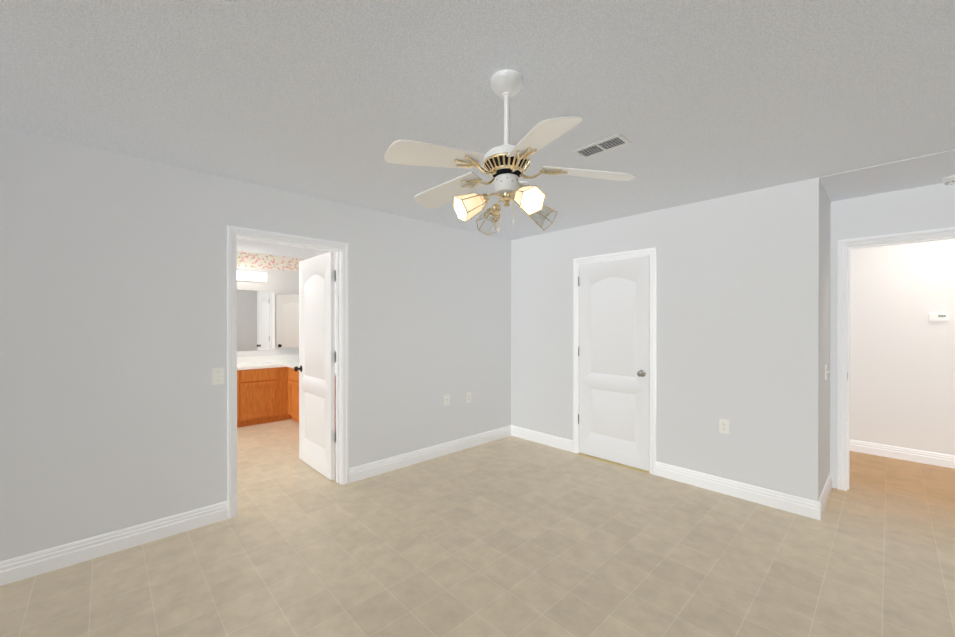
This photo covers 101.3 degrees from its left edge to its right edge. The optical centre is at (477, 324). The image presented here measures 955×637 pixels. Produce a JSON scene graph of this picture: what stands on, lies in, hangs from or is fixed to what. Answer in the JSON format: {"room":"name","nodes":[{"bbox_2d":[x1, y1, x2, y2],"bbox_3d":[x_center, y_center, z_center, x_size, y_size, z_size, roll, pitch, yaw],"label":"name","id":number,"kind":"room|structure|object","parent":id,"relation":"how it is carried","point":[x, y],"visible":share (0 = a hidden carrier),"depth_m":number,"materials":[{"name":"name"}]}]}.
{"room":"empty bedroom","nodes":[
{"label":"empty bedroom","id":0,"kind":"room"},
{"bbox_2d":[0,128,510,560],"bbox_3d":[-1.179,0.166,3.475,6.140,2.440,0.120,0,0,-44],"label":"wall","id":1,"kind":"structure","parent":0,"point":[113,328],"depth_m":2.55,"materials":[{"name":"white paint"}]},
{"bbox_2d":[0,501,227,585],"bbox_3d":[-2.521,1.327,2.111,2.013,0.125,0.014,0,0,-44],"label":"baseboard","id":2,"kind":"structure","parent":1,"relation":"attached to","point":[15,569],"depth_m":2.37,"materials":[{"name":"white wood"}]},
{"bbox_2d":[212,368,223,384],"bbox_3d":[-1.825,0.363,2.762,0.070,0.115,0.023,0,0,-44],"label":"bathroom light switch","id":3,"kind":"object","parent":1,"relation":"attached to","point":[217,375],"visible":1,"depth_m":2.76,"materials":[{"name":"white plastic"}]},
{"bbox_2d":[227,225,348,518],"bbox_3d":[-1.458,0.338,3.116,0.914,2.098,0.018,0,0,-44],"label":"door frame","id":4,"kind":"structure","parent":1,"relation":"attached to","point":[234,231],"depth_m":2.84,"materials":[{"name":"white wood"}]},
{"bbox_2d":[294,252,335,479],"bbox_3d":[-1.538,0.364,3.739,0.167,2.020,0.818,0,0,-44],"label":"bathroom door","id":5,"kind":"structure","parent":1,"relation":"in","point":[316,368],"depth_m":3.67,"materials":[{"name":"white wood"}]},
{"bbox_2d":[349,425,511,482],"bbox_3d":[-0.351,1.322,4.173,2.143,0.125,0.014,0,0,-44],"label":"baseboard","id":6,"kind":"structure","parent":1,"relation":"attached to","point":[378,467],"depth_m":3.98,"materials":[{"name":"white wood"}]},
{"bbox_2d":[444,394,449,405],"bbox_3d":[-0.324,0.804,4.196,0.070,0.115,0.014,0,0,-44],"label":"outlet","id":7,"kind":"object","parent":1,"relation":"attached to","point":[446,399],"visible":1,"depth_m":4.20,"materials":[{"name":"white plastic"}]},
{"bbox_2d":[466,392,470,402],"bbox_3d":[-0.098,0.819,4.415,0.070,0.115,0.008,0,0,-44],"label":"electrical outlet","id":8,"kind":"object","parent":1,"relation":"attached to","point":[468,397],"visible":1,"depth_m":4.41,"materials":[{"name":"white plastic"}]},
{"bbox_2d":[237,266,298,356],"bbox_3d":[-3.847,0.161,5.354,3.260,2.440,0.120,0,0,-44],"label":"wall","id":9,"kind":"structure","parent":0,"point":[282,282],"depth_m":5.99,"materials":[{"name":"white paint"}]},
{"bbox_2d":[237,270,266,281],"bbox_3d":[-3.520,-0.709,5.520,1.025,0.140,0.083,0,0,-44],"label":"sconce","id":10,"kind":"object","parent":9,"relation":"attached to","point":[251,276],"visible":0.36,"depth_m":5.70,"materials":[{"name":"white plastic"}]},
{"bbox_2d":[237,290,274,350],"bbox_3d":[-3.616,-0.062,5.484,1.435,0.885,0.006,0,0,-44],"label":"mirror","id":11,"kind":"object","parent":9,"relation":"attached to","point":[255,320],"visible":0.36,"depth_m":5.79,"materials":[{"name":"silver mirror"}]},
{"bbox_2d":[237,354,298,361],"bbox_3d":[-3.438,0.511,5.642,2.027,0.102,0.020,0,0,-44],"label":"backsplash","id":12,"kind":"structure","parent":9,"relation":"attached to","point":[284,357],"depth_m":5.94,"materials":[{"name":"white stone"}]},
{"bbox_2d":[237,251,305,271],"bbox_3d":[-3.800,-0.951,5.311,2.970,0.214,0.002,0,0,-44],"label":"wallpaper border","id":13,"kind":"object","parent":9,"relation":"attached to","point":[254,260],"depth_m":5.91,"materials":[{"name":"paper"}]},
{"bbox_2d":[276,294,298,346],"bbox_3d":[-2.723,-0.060,5.971,0.714,0.810,0.006,0,0,1],"label":"mirror","id":14,"kind":"object","parent":9,"relation":"attached to","point":[287,320],"visible":0.64,"depth_m":5.97,"materials":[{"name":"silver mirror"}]},
{"bbox_2d":[335,266,335,350],"bbox_3d":[-1.607,0.162,5.276,0.120,2.440,3.080,0,0,-44],"label":"wall","id":15,"kind":"structure","parent":0,"point":[335,313],"depth_m":5.65,"materials":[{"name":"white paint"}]},
{"bbox_2d":[0,419,954,636],"bbox_3d":[0.559,1.418,2.702,7.950,0.060,10.400,0,0,-44],"label":"floor","id":16,"kind":"structure","parent":0,"point":[510,536],"depth_m":2.30,"materials":[{"name":"tile"}]},
{"bbox_2d":[237,366,335,430],"bbox_3d":[-2.781,0.992,4.959,2.017,0.780,1.917,0,0,-44],"label":"bathroom vanity","id":17,"kind":"object","parent":16,"relation":"on","point":[267,388],"depth_m":5.41,"materials":[{"name":"brown wood"}]},
{"bbox_2d":[237,362,284,369],"bbox_3d":[-3.264,0.582,5.459,2.027,0.038,0.525,0,0,-44],"label":"countertop","id":18,"kind":"structure","parent":17,"relation":"on","point":[240,365],"depth_m":5.55,"materials":[{"name":"white stone"}]},
{"bbox_2d":[285,362,335,373],"bbox_3d":[-2.056,0.582,5.278,0.525,0.038,1.402,0,0,-44],"label":"countertop","id":19,"kind":"structure","parent":17,"relation":"on","point":[286,363],"depth_m":5.57,"materials":[{"name":"white stone"}]},
{"bbox_2d":[0,0,954,258],"bbox_3d":[0.559,-1.082,2.695,7.950,0.060,10.400,0,0,-44],"label":"ceiling","id":20,"kind":"structure","parent":0,"point":[693,101],"depth_m":1.75,"materials":[{"name":"white paint"}]},
{"bbox_2d":[384,70,635,235],"bbox_3d":[0.098,-0.717,1.676,1.020,0.662,1.013,0,0,-44],"label":"ceiling fan","id":21,"kind":"object","parent":20,"relation":"hanging from","point":[506,164],"visible":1,"depth_m":1.60,"materials":[{"name":"white wood"}]},
{"bbox_2d":[572,134,631,158],"bbox_3d":[0.729,-1.045,2.309,0.150,0.011,0.300,0,0,-44],"label":"ceiling vent","id":22,"kind":"object","parent":20,"relation":"in","point":[604,145],"visible":1,"depth_m":2.29,"materials":[{"name":"white metal"}]},
{"bbox_2d":[819,149,954,201],"bbox_3d":[3.198,-1.064,2.567,0.800,0.035,1.378,0,0,-44],"label":"ceiling","id":23,"kind":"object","parent":20,"relation":"attached to","point":[927,170],"visible":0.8,"depth_m":2.78,"materials":[{"name":"white paint"}]},
{"bbox_2d":[941,175,954,184],"bbox_3d":[3.387,-1.027,2.775,0.136,0.040,0.136,0,0,-44],"label":"smoke detector","id":24,"kind":"object","parent":23,"relation":"attached to","point":[948,180],"visible":1,"depth_m":2.77,"materials":[{"name":"white plastic"}]},
{"bbox_2d":[511,177,820,500],"bbox_3d":[1.470,0.165,3.895,0.120,2.440,2.921,0,0,-44],"label":"wall","id":25,"kind":"structure","parent":0,"point":[738,311],"depth_m":3.26,"materials":[{"name":"white paint"}]},
{"bbox_2d":[512,425,572,451],"bbox_3d":[0.742,1.321,4.567,0.014,0.125,0.867,0,0,-44],"label":"baseboard","id":26,"kind":"structure","parent":25,"relation":"attached to","point":[546,439],"depth_m":4.53,"materials":[{"name":"white wood"}]},
{"bbox_2d":[578,453,648,473],"bbox_3d":[1.354,1.382,3.944,0.075,0.006,0.756,0,0,-44],"label":"threshold","id":27,"kind":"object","parent":25,"relation":"attached to","point":[619,464],"depth_m":3.90,"materials":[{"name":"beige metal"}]},
{"bbox_2d":[578,256,649,470],"bbox_3d":[1.336,0.363,3.929,0.101,2.020,0.757,0,0,-44],"label":"closet door","id":28,"kind":"structure","parent":25,"relation":"in","point":[614,357],"depth_m":3.91,"materials":[{"name":"white wood"}]},
{"bbox_2d":[573,247,656,474],"bbox_3d":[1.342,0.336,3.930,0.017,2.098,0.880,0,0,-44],"label":"door frame","id":29,"kind":"structure","parent":25,"relation":"attached to","point":[652,252],"depth_m":3.66,"materials":[{"name":"white wood"}]},
{"bbox_2d":[719,419,728,433],"bbox_3d":[2.026,0.835,3.218,0.008,0.115,0.070,0,0,-44],"label":"outlet","id":30,"kind":"object","parent":25,"relation":"attached to","point":[723,425],"visible":1,"depth_m":3.22,"materials":[{"name":"white plastic"}]},
{"bbox_2d":[656,461,823,519],"bbox_3d":[2.042,1.325,3.199,0.014,0.125,1.148,0,0,-44],"label":"baseboard","id":31,"kind":"structure","parent":25,"relation":"attached to","point":[809,508],"depth_m":3.10,"materials":[{"name":"white wood"}]},
{"bbox_2d":[820,183,830,495],"bbox_3d":[2.725,0.167,3.155,0.680,2.440,0.120,0,0,-44],"label":"wall","id":32,"kind":"structure","parent":0,"point":[825,346],"depth_m":3.08,"materials":[{"name":"white paint"}]},
{"bbox_2d":[820,473,831,508],"bbox_3d":[2.728,1.325,3.068,0.800,0.125,0.014,0,0,-44],"label":"baseboard","id":33,"kind":"structure","parent":32,"relation":"attached to","point":[826,491],"depth_m":3.11,"materials":[{"name":"white wood"}]},
{"bbox_2d":[825,365,828,379],"bbox_3d":[2.767,0.377,3.096,0.070,0.115,0.023,0,0,-44],"label":"light switch","id":34,"kind":"object","parent":32,"relation":"attached to","point":[826,371],"visible":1,"depth_m":3.09,"materials":[{"name":"white plastic"}]},
{"bbox_2d":[830,183,954,487],"bbox_3d":[2.567,0.165,3.902,0.120,2.440,4.420,0,0,-44],"label":"wall","id":35,"kind":"structure","parent":0,"point":[928,207],"depth_m":3.15,"materials":[{"name":"white paint"}]},
{"bbox_2d":[837,227,954,490],"bbox_3d":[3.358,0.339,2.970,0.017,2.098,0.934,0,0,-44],"label":"door frame","id":36,"kind":"structure","parent":35,"relation":"attached to","point":[842,245],"depth_m":3.28,"materials":[{"name":"white wood"}]},
{"bbox_2d":[850,239,954,454],"bbox_3d":[4.851,0.166,3.603,0.120,2.440,5.200,0,0,-44],"label":"wall","id":37,"kind":"structure","parent":0,"point":[902,370],"depth_m":4.02,"materials":[{"name":"white paint"}]},
{"bbox_2d":[849,439,954,468],"bbox_3d":[4.802,1.324,3.560,0.014,0.125,5.200,0,0,-44],"label":"baseboard","id":38,"kind":"structure","parent":37,"relation":"attached to","point":[920,456],"depth_m":4.01,"materials":[{"name":"white wood"}]},
{"bbox_2d":[929,313,948,320],"bbox_3d":[4.522,-0.075,3.842,0.027,0.078,0.125,0,0,-44],"label":"thermostat","id":39,"kind":"object","parent":37,"relation":"attached to","point":[938,316],"visible":0.98,"depth_m":3.83,"materials":[{"name":"white plastic"}]}
]}

